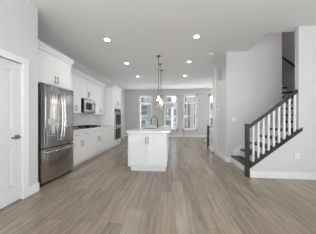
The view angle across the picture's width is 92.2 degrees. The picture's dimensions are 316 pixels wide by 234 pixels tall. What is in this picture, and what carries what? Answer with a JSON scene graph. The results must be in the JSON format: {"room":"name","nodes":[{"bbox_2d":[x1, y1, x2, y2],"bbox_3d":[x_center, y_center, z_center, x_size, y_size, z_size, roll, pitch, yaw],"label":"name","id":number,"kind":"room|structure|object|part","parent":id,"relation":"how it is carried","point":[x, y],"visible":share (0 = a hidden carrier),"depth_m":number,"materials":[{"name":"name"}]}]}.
{"room":"open-plan kitchen","nodes":[
{"label":"open-plan kitchen","id":0,"kind":"room"},
{"bbox_2d":[0,0,37,189],"bbox_3d":[-2.334,-0.305,-0.260,0.120,3.050,5.655,0,0,5],"label":"wall","id":1,"kind":"structure","parent":0,"point":[18,18],"depth_m":2.38,"materials":[{"name":"white paint"}]},
{"bbox_2d":[0,57,20,208],"bbox_3d":[-2.087,0.199,1.884,0.098,2.019,0.802,0,0,5],"label":"door","id":2,"kind":"structure","parent":1,"relation":"in","point":[10,71],"depth_m":2.14,"materials":[{"name":"white paint"}]},
{"bbox_2d":[0,49,28,198],"bbox_3d":[-2.127,0.158,1.888,0.138,2.125,0.990,0,0,5],"label":"trim","id":3,"kind":"structure","parent":1,"relation":"attached to","point":[24,62],"depth_m":2.30,"materials":[{"name":"white paint"}]},
{"bbox_2d":[29,182,38,195],"bbox_3d":[-2.319,1.153,-0.178,0.135,0.135,5.520,0,0,5],"label":"baseboard","id":4,"kind":"structure","parent":1,"relation":"attached to","point":[34,188],"depth_m":2.45,"materials":[{"name":"white paint"}]},
{"bbox_2d":[38,38,125,135],"bbox_3d":[-2.792,-0.305,3.596,0.120,3.050,13.250,0,0,5],"label":"wall","id":5,"kind":"structure","parent":0,"point":[76,65],"depth_m":6.70,"materials":[{"name":"white paint"}]},
{"bbox_2d":[38,40,73,90],"bbox_3d":[-2.403,-0.065,3.126,0.736,2.570,1.035,0,0,5],"label":"upper cabinet","id":6,"kind":"object","parent":5,"relation":"attached to","point":[54,68],"visible":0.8,"depth_m":3.05,"materials":[{"name":"white paint"}]},
{"bbox_3d":[-2.128,-0.945,2.850,0.020,0.585,0.510,0,0,5],"label":"door","id":7,"kind":"part","parent":6,"relation":"part of","materials":[{"name":"white paint"}]},
{"bbox_3d":[-2.081,-1.300,3.096,0.088,0.100,1.035,0,0,5],"label":"crown moulding","id":8,"kind":"part","parent":6,"relation":"part of","materials":[{"name":"white paint"}]},
{"bbox_3d":[-2.082,-0.945,3.340,0.020,0.585,0.465,0,0,5],"label":"door","id":9,"kind":"part","parent":6,"relation":"part of","materials":[{"name":"white paint"}]},
{"bbox_2d":[71,67,82,112],"bbox_3d":[-2.485,-0.745,4.120,0.391,1.210,0.910,0,0,5],"label":"upper cabinet","id":10,"kind":"object","parent":5,"relation":"attached to","point":[76,75],"visible":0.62,"depth_m":4.34,"materials":[{"name":"white paint"}]},
{"bbox_3d":[-2.353,-0.690,4.158,0.020,1.095,0.265,0,0,5],"label":"door","id":11,"kind":"part","parent":10,"relation":"part of","materials":[{"name":"white paint"}]},
{"bbox_3d":[-2.334,-1.300,4.106,0.088,0.100,0.910,0,0,5],"label":"crown moulding","id":12,"kind":"part","parent":10,"relation":"part of","materials":[{"name":"white paint"}]},
{"bbox_3d":[-2.329,-0.690,4.427,0.020,1.095,0.265,0,0,5],"label":"door","id":13,"kind":"part","parent":10,"relation":"part of","materials":[{"name":"white paint"}]},
{"bbox_2d":[73,114,97,127],"bbox_3d":[-2.599,0.081,4.964,0.012,0.438,2.580,0,0,5],"label":"backsplash","id":14,"kind":"structure","parent":5,"relation":"attached to","point":[78,119],"depth_m":5.30,"materials":[{"name":"tile"}]},
{"bbox_2d":[81,73,95,100],"bbox_3d":[-2.409,-0.980,4.952,0.391,0.740,0.760,0,0,5],"label":"upper cabinet","id":15,"kind":"object","parent":5,"relation":"attached to","point":[87,82],"visible":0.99,"depth_m":4.90,"materials":[{"name":"white paint"}]},
{"bbox_3d":[-2.299,-0.925,4.751,0.020,0.625,0.375,0,0,5],"label":"door","id":16,"kind":"part","parent":15,"relation":"part of","materials":[{"name":"white paint"}]},
{"bbox_2d":[81,99,94,112],"bbox_3d":[-2.378,-0.378,4.964,0.443,0.405,0.680,0,0,5],"label":"microwave","id":17,"kind":"object","parent":15,"relation":"attached to","point":[87,106],"visible":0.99,"depth_m":4.84,"materials":[{"name":"silver metal"}]},
{"bbox_3d":[-2.219,-0.367,4.866,0.012,0.315,0.506,0,0,5],"label":"door","id":18,"kind":"part","parent":17,"relation":"part of","materials":[{"name":"silver metal"}]},
{"bbox_3d":[-2.258,-1.300,4.938,0.088,0.100,0.760,0,0,5],"label":"crown moulding","id":19,"kind":"part","parent":15,"relation":"part of","materials":[{"name":"white paint"}]},
{"bbox_3d":[-2.264,-0.925,5.129,0.020,0.625,0.375,0,0,5],"label":"door","id":20,"kind":"part","parent":15,"relation":"part of","materials":[{"name":"white paint"}]},
{"bbox_2d":[85,80,105,114],"bbox_3d":[-2.333,-0.745,5.768,0.391,1.210,0.880,0,0,5],"label":"upper cabinet","id":21,"kind":"object","parent":5,"relation":"attached to","point":[99,87],"visible":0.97,"depth_m":5.72,"materials":[{"name":"white paint"}]},
{"bbox_3d":[-2.227,-0.690,5.537,0.020,1.095,0.435,0,0,5],"label":"door","id":22,"kind":"part","parent":21,"relation":"part of","materials":[{"name":"white paint"}]},
{"bbox_3d":[-2.182,-1.300,5.754,0.088,0.100,0.880,0,0,5],"label":"crown moulding","id":23,"kind":"part","parent":21,"relation":"part of","materials":[{"name":"white paint"}]},
{"bbox_3d":[-2.186,-0.690,5.976,0.020,1.095,0.435,0,0,5],"label":"door","id":24,"kind":"part","parent":21,"relation":"part of","materials":[{"name":"white paint"}]},
{"bbox_2d":[0,137,315,233],"bbox_3d":[0.753,1.280,3.270,7.240,0.120,13.250,0,0,5],"label":"floor","id":25,"kind":"structure","parent":0,"point":[198,192],"depth_m":2.25,"materials":[{"name":"brown wood"}]},
{"bbox_2d":[38,83,73,186],"bbox_3d":[-2.325,0.299,3.131,0.856,1.842,0.880,0,0,5],"label":"refrigerator","id":26,"kind":"object","parent":25,"relation":"on","point":[55,105],"visible":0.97,"depth_m":2.93,"materials":[{"name":"grey metal"}]},
{"bbox_3d":[-2.034,-0.028,2.882,0.080,1.145,0.437,0,0,5],"label":"door","id":27,"kind":"part","parent":26,"relation":"part of","materials":[{"name":"silver metal"}]},
{"bbox_3d":[-2.011,0.070,2.899,0.033,0.100,0.225,0,0,5],"label":"dispenser panel","id":28,"kind":"part","parent":26,"relation":"part of","materials":[{"name":"plastic"}]},
{"bbox_3d":[-2.014,0.865,3.103,0.080,0.600,0.880,0,0,5],"label":"freezer drawer","id":29,"kind":"part","parent":26,"relation":"part of","materials":[{"name":"silver metal"}]},
{"bbox_3d":[-1.960,0.620,3.098,0.092,0.025,0.778,0,0,5],"label":"handle","id":30,"kind":"part","parent":26,"relation":"part of","materials":[{"name":"silver metal"}]},
{"bbox_3d":[-1.944,-0.020,3.061,0.084,0.936,0.031,0,0,5],"label":"handle","id":31,"kind":"part","parent":26,"relation":"part of","materials":[{"name":"silver metal"}]},
{"bbox_3d":[-1.938,-0.020,3.131,0.084,0.936,0.031,0,0,5],"label":"handle","id":32,"kind":"part","parent":26,"relation":"part of","materials":[{"name":"silver metal"}]},
{"bbox_3d":[-1.994,-0.028,3.323,0.080,1.145,0.437,0,0,5],"label":"door","id":33,"kind":"part","parent":26,"relation":"part of","materials":[{"name":"silver metal"}]},
{"bbox_2d":[73,130,89,166],"bbox_3d":[-2.337,0.782,4.061,0.696,0.875,0.820,0,0,5],"label":"base cabinet","id":34,"kind":"object","parent":25,"relation":"on","point":[81,139],"visible":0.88,"depth_m":4.04,"materials":[{"name":"white paint"}]},
{"bbox_3d":[-2.057,0.427,3.830,0.020,0.150,0.405,0,0,5],"label":"drawer","id":35,"kind":"part","parent":34,"relation":"part of","materials":[{"name":"white paint"}]},
{"bbox_3d":[-2.057,0.812,3.830,0.020,0.600,0.405,0,0,5],"label":"door","id":36,"kind":"part","parent":34,"relation":"part of","materials":[{"name":"white paint"}]},
{"bbox_3d":[-2.020,0.427,4.238,0.020,0.150,0.405,0,0,5],"label":"drawer","id":37,"kind":"part","parent":34,"relation":"part of","materials":[{"name":"white paint"}]},
{"bbox_3d":[-2.020,0.812,4.238,0.020,0.600,0.405,0,0,5],"label":"door","id":38,"kind":"part","parent":34,"relation":"part of","materials":[{"name":"white paint"}]},
{"bbox_2d":[73,125,113,131],"bbox_3d":[-2.264,0.322,4.933,0.683,0.040,2.580,0,0,5],"label":"countertop","id":39,"kind":"structure","parent":34,"relation":"on","point":[103,126],"depth_m":4.37,"materials":[{"name":"white stone"}]},
{"bbox_2d":[74,125,101,127],"bbox_3d":[-2.260,0.271,4.928,0.535,0.062,0.800,0,0,5],"label":"gas cooktop","id":40,"kind":"object","parent":39,"relation":"in","point":[80,126],"visible":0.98,"depth_m":4.64,"materials":[{"name":"black metal"}]},
{"bbox_2d":[87,128,105,159],"bbox_3d":[-2.251,0.782,4.997,0.696,0.875,1.060,0,0,5],"label":"base cabinet","id":41,"kind":"object","parent":25,"relation":"on","point":[97,136],"visible":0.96,"depth_m":4.91,"materials":[{"name":"white paint"}]},
{"bbox_3d":[-1.977,0.812,4.706,0.020,0.600,0.525,0,0,5],"label":"door","id":42,"kind":"part","parent":41,"relation":"part of","materials":[{"name":"white paint"}]},
{"bbox_3d":[-1.977,0.427,4.706,0.020,0.150,0.525,0,0,5],"label":"drawer","id":43,"kind":"part","parent":41,"relation":"part of","materials":[{"name":"white paint"}]},
{"bbox_3d":[-1.928,0.427,5.234,0.020,0.150,0.525,0,0,5],"label":"drawer","id":44,"kind":"part","parent":41,"relation":"part of","materials":[{"name":"white paint"}]},
{"bbox_3d":[-1.928,0.812,5.234,0.020,0.600,0.525,0,0,5],"label":"door","id":45,"kind":"part","parent":41,"relation":"part of","materials":[{"name":"white paint"}]},
{"bbox_2d":[104,127,112,150],"bbox_3d":[-2.171,0.782,5.871,0.696,0.875,0.695,0,0,5],"label":"base cabinet","id":46,"kind":"object","parent":25,"relation":"on","point":[109,130],"visible":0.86,"depth_m":5.84,"materials":[{"name":"white paint"}]},
{"bbox_3d":[-1.872,0.965,5.844,0.020,0.295,0.690,0,0,5],"label":"drawer","id":47,"kind":"part","parent":46,"relation":"part of","materials":[{"name":"white paint"}]},
{"bbox_3d":[-1.872,0.660,5.844,0.020,0.295,0.690,0,0,5],"label":"drawer","id":48,"kind":"part","parent":46,"relation":"part of","materials":[{"name":"white paint"}]},
{"bbox_2d":[98,85,121,147],"bbox_3d":[-2.083,-0.065,6.709,0.716,2.570,0.980,0,0,5],"label":"tall cabinet","id":49,"kind":"object","parent":25,"relation":"on","point":[112,94],"visible":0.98,"depth_m":6.23,"materials":[{"name":"white paint"}]},
{"bbox_3d":[-1.816,-0.870,6.454,0.020,0.735,0.455,0,0,5],"label":"door","id":50,"kind":"part","parent":49,"relation":"part of","materials":[{"name":"white paint"}]},
{"bbox_3d":[-1.795,1.030,6.683,0.020,0.155,0.915,0,0,5],"label":"drawer","id":51,"kind":"part","parent":49,"relation":"part of","materials":[{"name":"white paint"}]},
{"bbox_2d":[114,108,121,139],"bbox_3d":[-1.748,0.265,6.704,0.104,1.330,0.690,0,0,5],"label":"wall oven","id":52,"kind":"object","parent":49,"relation":"in","point":[117,112],"visible":1,"depth_m":6.59,"materials":[{"name":"silver metal"}]},
{"bbox_3d":[-1.788,0.265,6.707,0.024,1.330,0.690,0,0,5],"label":"frame","id":53,"kind":"part","parent":52,"relation":"part of","materials":[{"name":"silver metal"}]},
{"bbox_3d":[-1.762,0.030,6.705,0.029,0.580,0.674,0,0,5],"label":"door","id":54,"kind":"part","parent":52,"relation":"part of","materials":[{"name":"silver metal"}]},
{"bbox_3d":[-1.746,0.670,6.703,0.003,0.420,0.630,0,0,5],"label":"glass","id":55,"kind":"part","parent":52,"relation":"part of","materials":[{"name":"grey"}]},
{"bbox_3d":[-1.746,0.070,6.703,0.003,0.420,0.630,0,0,5],"label":"glass","id":56,"kind":"part","parent":52,"relation":"part of","materials":[{"name":"grey glass"}]},
{"bbox_3d":[-1.774,-0.870,6.912,0.020,0.735,0.455,0,0,5],"label":"door","id":57,"kind":"part","parent":49,"relation":"part of","materials":[{"name":"white paint"}]},
{"bbox_2d":[128,133,168,171],"bbox_3d":[-0.149,0.781,4.764,0.941,0.878,2.698,0,0,5],"label":"kitchen island","id":58,"kind":"object","parent":25,"relation":"on","point":[146,151],"visible":0.74,"depth_m":3.46,"materials":[{"name":"white paint"}]},
{"bbox_3d":[-0.466,0.735,3.487,0.428,0.760,0.020,0,0,5],"label":"door","id":59,"kind":"part","parent":58,"relation":"part of","materials":[{"name":"white paint"}]},
{"bbox_2d":[126,125,170,132],"bbox_3d":[-0.094,0.320,4.781,1.005,0.040,2.735,0,0,5],"label":"island countertop","id":60,"kind":"structure","parent":58,"relation":"on","point":[163,128],"depth_m":3.97,"materials":[{"name":"white stone"}]},
{"bbox_3d":[-0.035,0.735,3.448,0.428,0.760,0.020,0,0,5],"label":"door","id":61,"kind":"part","parent":58,"relation":"part of","materials":[{"name":"white paint"}]},
{"bbox_3d":[0.222,0.735,3.773,0.020,0.760,0.647,0,0,5],"label":"panel","id":62,"kind":"part","parent":58,"relation":"part of","materials":[{"name":"white paint"}]},
{"bbox_2d":[207,125,211,148],"bbox_3d":[2.670,0.755,6.013,1.415,0.930,0.065,0,0,5],"label":"guard railing","id":63,"kind":"object","parent":25,"relation":"on","point":[208,126],"visible":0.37,"depth_m":6.04,"materials":[{"name":"brown wood"}]},
{"bbox_3d":[1.998,0.755,6.075,0.065,0.930,0.065,0,0,5],"label":"newel post","id":64,"kind":"part","parent":63,"relation":"part of","materials":[{"name":"brown wood"}]},
{"bbox_2d":[231,123,292,171],"bbox_3d":[3.123,0.680,3.598,2.330,1.080,0.979,0,0,5],"label":"staircase","id":65,"kind":"structure","parent":25,"relation":"on","point":[238,157],"depth_m":3.95,"materials":[{"name":"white wood"}]},
{"bbox_2d":[244,89,302,176],"bbox_3d":[2.349,0.323,3.124,1.065,1.795,0.113,0,0,5],"label":"stair railing","id":66,"kind":"object","parent":65,"relation":"on","point":[249,164],"visible":1,"depth_m":3.11,"materials":[{"name":"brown wood"}]},
{"bbox_3d":[1.856,0.671,3.163,0.077,1.098,0.084,0,0,5],"label":"newel post","id":67,"kind":"part","parent":66,"relation":"part of","materials":[{"name":"brown wood"}]},
{"bbox_3d":[2.349,-0.176,3.119,0.927,0.797,0.058,0,0,5],"label":"handrail","id":68,"kind":"part","parent":66,"relation":"part of","materials":[{"name":"brown wood"}]},
{"bbox_3d":[2.385,0.608,3.121,0.993,0.856,0.113,0,0,5],"label":"rail","id":69,"kind":"part","parent":66,"relation":"part of","materials":[{"name":"brown wood"}]},
{"bbox_2d":[282,83,292,127],"bbox_3d":[3.945,-0.870,5.267,1.000,2.280,2.494,0,0,5],"label":"staircase","id":70,"kind":"structure","parent":65,"relation":"on","point":[285,93],"depth_m":4.65,"materials":[{"name":"brown wood"}]},
{"bbox_2d":[126,89,211,134],"bbox_3d":[1.354,-0.305,9.792,7.000,3.050,0.150,0,0,5],"label":"wall","id":71,"kind":"structure","parent":0,"point":[132,96],"depth_m":9.77,"materials":[{"name":"white paint"}]},
{"bbox_2d":[139,95,152,126],"bbox_3d":[-0.804,-0.350,9.972,0.930,2.300,0.148,0,0,5],"label":"window","id":72,"kind":"structure","parent":71,"relation":"in","point":[140,96],"depth_m":9.94,"materials":[{"name":"white paint"}]},
{"bbox_2d":[126,134,211,136],"bbox_3d":[1.346,1.153,9.710,6.960,0.135,0.015,0,0,5],"label":"baseboard","id":73,"kind":"structure","parent":71,"relation":"attached to","point":[126,134],"depth_m":9.65,"materials":[{"name":"white paint"}]},
{"bbox_2d":[164,95,177,130],"bbox_3d":[0.824,-0.350,9.822,0.920,2.300,0.148,0,0,5],"label":"window","id":74,"kind":"structure","parent":71,"relation":"in","point":[165,96],"depth_m":9.77,"materials":[{"name":"white paint"}]},
{"bbox_2d":[183,94,197,130],"bbox_3d":[2.042,-0.350,9.710,0.935,2.300,0.148,0,0,5],"label":"window","id":75,"kind":"structure","parent":71,"relation":"in","point":[184,95],"depth_m":9.65,"materials":[{"name":"white paint"}]},
{"bbox_2d":[209,94,211,130],"bbox_3d":[3.647,-0.350,9.562,0.930,2.300,0.148,0,0,5],"label":"window","id":76,"kind":"structure","parent":71,"relation":"in","point":[210,95],"depth_m":9.53,"materials":[{"name":"white paint"}]},
{"bbox_2d":[28,0,315,89],"bbox_3d":[0.753,-1.980,3.270,7.240,0.300,13.250,0,0,5],"label":"ceiling","id":77,"kind":"structure","parent":0,"point":[139,31],"depth_m":3.18,"materials":[{"name":"white paint"}]},
{"bbox_2d":[153,55,160,104],"bbox_3d":[0.017,-1.100,4.487,0.320,1.460,0.320,0,0,5],"label":"pendant light","id":78,"kind":"object","parent":77,"relation":"hanging from","point":[158,56],"visible":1,"depth_m":4.48,"materials":[{"name":"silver metal"}]},
{"bbox_3d":[0.017,-1.290,4.487,0.016,1.040,0.016,0,0,-17],"label":"rod","id":79,"kind":"part","parent":78,"relation":"part of","materials":[{"name":"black metal"}]},
{"bbox_2d":[156,63,161,104],"bbox_3d":[0.083,-1.100,5.154,0.320,1.460,0.320,0,0,5],"label":"pendant light","id":80,"kind":"object","parent":77,"relation":"hanging from","point":[160,64],"visible":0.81,"depth_m":5.15,"materials":[{"name":"silver metal"}]},
{"bbox_3d":[0.083,-1.290,5.154,0.016,1.040,0.016,0,0,28],"label":"rod","id":81,"kind":"part","parent":80,"relation":"part of","materials":[{"name":"black metal"}]},
{"bbox_2d":[217,53,225,156],"bbox_3d":[2.011,-0.305,4.881,0.110,3.050,1.350,0,0,5],"label":"wall","id":82,"kind":"structure","parent":0,"point":[221,85],"depth_m":4.63,"materials":[{"name":"white paint"}]},
{"bbox_2d":[212,64,216,153],"bbox_3d":[2.042,-0.305,5.353,0.135,3.050,0.435,0,0,5],"label":"trim","id":83,"kind":"structure","parent":82,"relation":"attached to","point":[214,69],"depth_m":5.30,"materials":[{"name":"white paint"}]},
{"bbox_2d":[219,69,221,80],"bbox_3d":[1.936,-1.330,4.727,0.012,0.320,0.290,0,0,5],"label":"air vent","id":84,"kind":"object","parent":82,"relation":"in","point":[220,71],"visible":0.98,"depth_m":4.69,"materials":[{"name":"grey plastic"}]},
{"bbox_2d":[216,150,226,161],"bbox_3d":[1.927,1.153,4.645,0.015,0.135,0.915,0,0,5],"label":"baseboard","id":85,"kind":"structure","parent":82,"relation":"attached to","point":[219,154],"depth_m":4.58,"materials":[{"name":"white paint"}]},
{"bbox_2d":[226,32,281,161],"bbox_3d":[2.616,-1.580,4.198,1.440,5.600,0.120,0,0,5],"label":"wall","id":86,"kind":"structure","parent":0,"point":[254,75],"depth_m":4.16,"materials":[{"name":"white paint"}]},
{"bbox_2d":[250,25,315,172],"bbox_3d":[3.064,-0.305,3.059,2.358,3.050,0.095,0,0,5],"label":"wall","id":87,"kind":"structure","parent":0,"point":[282,159],"depth_m":3.03,"materials":[{"name":"white paint"}]},
{"bbox_2d":[250,171,315,179],"bbox_3d":[3.050,1.153,3.005,2.336,0.135,0.015,0,0,5],"label":"baseboard","id":88,"kind":"structure","parent":87,"relation":"attached to","point":[253,174],"depth_m":3.05,"materials":[{"name":"white paint"}]},
{"bbox_2d":[295,153,299,158],"bbox_3d":[2.780,0.760,3.033,0.085,0.125,0.009,0,0,5],"label":"power outlet","id":89,"kind":"object","parent":87,"relation":"attached to","point":[297,155],"visible":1,"depth_m":3.03,"materials":[{"name":"white plastic"}]},
{"bbox_2d":[282,32,294,91],"bbox_3d":[4.298,-1.580,2.943,0.120,5.600,13.250,0,0,5],"label":"wall","id":90,"kind":"structure","parent":0,"point":[288,38],"depth_m":5.18,"materials":[{"name":"white paint"}]},
{"bbox_2d":[282,56,294,66],"bbox_3d":[4.405,-2.115,5.318,0.098,1.918,2.000,0,0,5],"label":"wall handrail","id":91,"kind":"object","parent":90,"relation":"attached to","point":[283,57],"visible":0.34,"depth_m":5.08,"materials":[{"name":"brown wood"}]},
{"label":"outside","id":92,"kind":"structure","parent":0,"visible":0},
{"bbox_3d":[3.219,4.420,34.952,60.000,0.200,49.800,0,0,5],"label":"ground","id":93,"kind":"structure","parent":92,"visible":0},
{"bbox_2d":[141,97,150,126],"bbox_3d":[-3.210,-1.340,28.389,7.700,11.320,10.350,0,0,5],"label":"house","id":94,"kind":"structure","parent":93,"relation":"on","point":[145,108],"depth_m":24.27,"materials":[{"name":"grey"}]},
{"bbox_3d":[-2.331,1.120,24.304,0.700,1.600,0.016,0,0,5],"label":"pane","id":95,"kind":"part","parent":94,"relation":"part of","materials":[{"name":"clear glass"}]},
{"bbox_3d":[-2.181,-1.230,24.290,1.000,1.500,0.016,0,0,5],"label":"pane","id":96,"kind":"part","parent":94,"relation":"part of","materials":[{"name":"clear glass"}]},
{"bbox_2d":[166,97,171,127],"bbox_3d":[1.786,-1.340,28.933,2.050,11.320,9.350,0,0,5],"label":"house","id":97,"kind":"structure","parent":93,"relation":"on","point":[168,99],"depth_m":24.42,"materials":[{"name":"grey"}]},
{"bbox_2d":[172,100,175,127],"bbox_3d":[3.244,0.810,28.297,1.230,7.020,10.350,0,0,5],"label":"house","id":98,"kind":"structure","parent":93,"relation":"on","point":[173,104],"depth_m":24.34,"materials":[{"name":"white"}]},
{"bbox_2d":[185,97,194,127],"bbox_3d":[5.686,-1.340,26.566,3.650,11.320,9.350,0,0,5],"label":"house","id":99,"kind":"structure","parent":93,"relation":"on","point":[189,107],"depth_m":22.14,"materials":[{"name":"brick"}]}
]}

